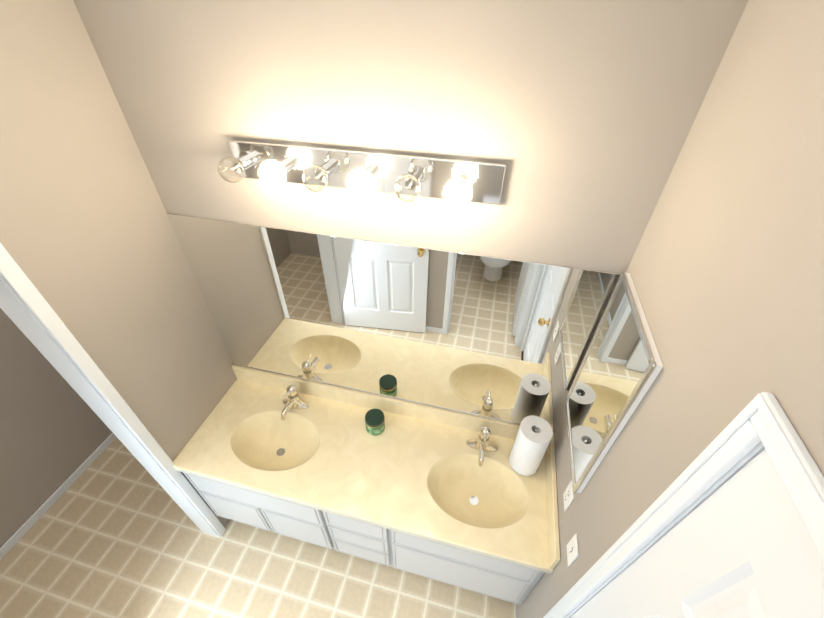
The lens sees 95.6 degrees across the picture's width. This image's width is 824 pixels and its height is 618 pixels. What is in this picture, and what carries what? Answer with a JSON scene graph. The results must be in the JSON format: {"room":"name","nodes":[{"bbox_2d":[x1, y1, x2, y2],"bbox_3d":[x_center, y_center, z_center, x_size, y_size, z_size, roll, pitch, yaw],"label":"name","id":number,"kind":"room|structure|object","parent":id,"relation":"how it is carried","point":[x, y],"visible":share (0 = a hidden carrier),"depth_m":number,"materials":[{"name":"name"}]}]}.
{"room":"bathroom","nodes":[
{"label":"bathroom","id":0,"kind":"room"},
{"bbox_2d":[0,308,111,547],"bbox_3d":[-2.595,0.746,0.907,0.115,2.745,3.375,9,40,10],"label":"wall","id":1,"kind":"structure","parent":0,"point":[55,431],"depth_m":2.25,"materials":[{"name":"beige paint"}]},
{"bbox_2d":[0,432,116,559],"bbox_3d":[-2.294,1.143,2.536,0.012,0.058,1.053,9,40,10],"label":"baseboard","id":2,"kind":"structure","parent":1,"relation":"attached to","point":[30,522],"depth_m":2.43,"materials":[{"name":"white wood"}]},
{"bbox_2d":[0,0,236,526],"bbox_3d":[-1.267,0.438,1.296,0.115,2.745,1.545,9,40,10],"label":"wall","id":3,"kind":"structure","parent":0,"point":[89,241],"depth_m":1.28,"materials":[{"name":"beige paint"}]},
{"bbox_2d":[0,243,225,536],"bbox_3d":[-1.328,0.836,1.321,0.147,2.100,0.926,9,40,10],"label":"door frame","id":4,"kind":"structure","parent":3,"relation":"attached to","point":[28,310],"depth_m":1.37,"materials":[{"name":"white wood"}]},
{"bbox_2d":[0,438,515,617],"bbox_3d":[-1.119,2.066,1.525,3.180,0.050,3.375,9,40,10],"label":"floor","id":5,"kind":"structure","parent":0,"point":[114,531],"depth_m":2.15,"materials":[{"name":"tile"}]},
{"bbox_2d":[183,472,544,603],"bbox_3d":[-0.239,1.047,2.121,1.777,0.772,0.531,9,40,10],"label":"bathroom vanity","id":6,"kind":"object","parent":5,"relation":"on","point":[491,577],"visible":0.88,"depth_m":1.84,"materials":[{"name":"grey wood"}]},
{"bbox_2d":[173,365,559,573],"bbox_3d":[-0.235,0.728,1.857,1.777,0.243,0.566,9,40,10],"label":"countertop","id":7,"kind":"structure","parent":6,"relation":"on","point":[414,469],"depth_m":1.83,"materials":[{"name":"beige stone"}]},
{"bbox_2d":[281,385,308,419],"bbox_3d":[-0.657,0.499,1.989,0.160,0.156,0.162,9,40,10],"label":"faucet","id":8,"kind":"object","parent":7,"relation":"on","point":[293,400],"visible":1,"depth_m":2.00,"materials":[{"name":"silver metal"}]},
{"bbox_2d":[365,409,384,435],"bbox_3d":[-0.192,0.586,1.938,0.103,0.094,0.103,9,40,10],"label":"candle jar","id":9,"kind":"object","parent":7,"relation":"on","point":[375,421],"visible":1,"depth_m":1.91,"materials":[{"name":"green glass"}]},
{"bbox_2d":[466,427,497,466],"bbox_3d":[0.343,0.663,1.804,0.160,0.156,0.162,9,40,10],"label":"faucet","id":10,"kind":"object","parent":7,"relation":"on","point":[482,444],"visible":1,"depth_m":1.82,"materials":[{"name":"silver metal"}]},
{"bbox_2d":[508,416,552,476],"bbox_3d":[0.545,0.638,1.732,0.144,0.290,0.144,9,40,10],"label":"paper towel","id":11,"kind":"object","parent":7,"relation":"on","point":[532,440],"visible":1,"depth_m":1.66,"materials":[{"name":"white paper"}]},
{"bbox_2d":[73,0,747,413],"bbox_3d":[-0.716,-0.017,1.852,3.180,2.745,0.115,9,40,10],"label":"wall","id":12,"kind":"structure","parent":0,"point":[577,116],"depth_m":1.08,"materials":[{"name":"beige paint"}]},
{"bbox_2d":[229,139,506,204],"bbox_3d":[-0.175,-0.437,1.202,0.920,0.124,0.078,9,40,10],"label":"light bar","id":13,"kind":"object","parent":12,"relation":"attached to","point":[434,175],"visible":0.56,"depth_m":1.19,"materials":[{"name":"silver metal"}]},
{"bbox_2d":[217,156,244,182],"bbox_3d":[-0.587,-0.453,1.216,0.081,0.082,0.081,-21,44,-24],"label":"bulb","id":14,"kind":"object","parent":13,"relation":"attached to","point":[227,157],"depth_m":1.22,"materials":[{"name":"white"}]},
{"bbox_2d":[259,160,285,187],"bbox_3d":[-0.443,-0.429,1.189,0.081,0.082,0.081,-21,44,-24],"label":"bulb","id":15,"kind":"object","parent":13,"relation":"attached to","point":[271,173],"depth_m":1.16,"materials":[{"name":"white glass"}]},
{"bbox_2d":[302,165,328,191],"bbox_3d":[-0.299,-0.406,1.163,0.081,0.082,0.081,-21,44,-24],"label":"bulb","id":16,"kind":"object","parent":13,"relation":"attached to","point":[313,166],"depth_m":1.16,"materials":[{"name":"white"}]},
{"bbox_2d":[347,169,373,196],"bbox_3d":[-0.156,-0.382,1.136,0.081,0.082,0.081,-21,44,-24],"label":"bulb","id":17,"kind":"object","parent":13,"relation":"attached to","point":[360,182],"depth_m":1.11,"materials":[{"name":"white glass"}]},
{"bbox_2d":[394,174,421,202],"bbox_3d":[-0.012,-0.358,1.110,0.081,0.082,0.081,-21,44,-24],"label":"bulb","id":18,"kind":"object","parent":13,"relation":"attached to","point":[401,177],"depth_m":1.11,"materials":[{"name":"white"}]},
{"bbox_2d":[443,179,471,207],"bbox_3d":[0.132,-0.335,1.083,0.081,0.082,0.081,-21,44,-24],"label":"bulb","id":19,"kind":"object","parent":13,"relation":"attached to","point":[457,193],"depth_m":1.05,"materials":[{"name":"white glass"}]},
{"bbox_2d":[167,214,620,432],"bbox_3d":[-0.163,0.103,1.691,1.776,0.930,0.009,9,40,10],"label":"wall mirror","id":20,"kind":"object","parent":12,"relation":"attached to","point":[499,339],"visible":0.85,"depth_m":1.60,"materials":[{"name":"silver glass"}]},
{"bbox_2d":[516,0,823,617],"bbox_3d":[0.366,1.271,0.315,0.115,2.745,3.260,9,40,10],"label":"wall","id":21,"kind":"structure","parent":0,"point":[725,269],"depth_m":0.73,"materials":[{"name":"beige paint"}]},
{"bbox_2d":[563,480,573,510],"bbox_3d":[0.601,0.720,1.440,0.008,0.116,0.070,9,40,10],"label":"electrical outlet plate","id":22,"kind":"object","parent":21,"relation":"attached to","point":[568,495],"visible":1,"depth_m":1.43,"materials":[{"name":"white plastic"}]},
{"bbox_2d":[567,534,578,566],"bbox_3d":[0.552,0.837,1.298,0.016,0.116,0.070,9,40,10],"label":"switch plate","id":23,"kind":"object","parent":21,"relation":"attached to","point":[572,551],"visible":0.96,"depth_m":1.29,"materials":[{"name":"white plastic"}]},
{"bbox_2d":[565,271,662,492],"bbox_3d":[0.633,0.266,1.259,0.025,0.675,0.415,9,40,10],"label":"medicine cabinet","id":24,"kind":"object","parent":21,"relation":"attached to","point":[620,368],"visible":1,"depth_m":1.17,"materials":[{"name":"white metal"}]},
{"bbox_2d":[543,392,823,617],"bbox_3d":[0.481,1.192,0.917,0.135,2.100,0.813,9,40,10],"label":"door frame","id":25,"kind":"structure","parent":21,"relation":"attached to","point":[757,425],"depth_m":0.62,"materials":[{"name":"white wood"}]},
{"bbox_2d":[570,449,823,617],"bbox_3d":[0.454,1.205,0.938,0.184,2.028,0.707,9,40,10],"label":"end door","id":26,"kind":"structure","parent":21,"relation":"in","point":[740,544],"depth_m":0.59,"materials":[{"name":"white wood"}]}
]}

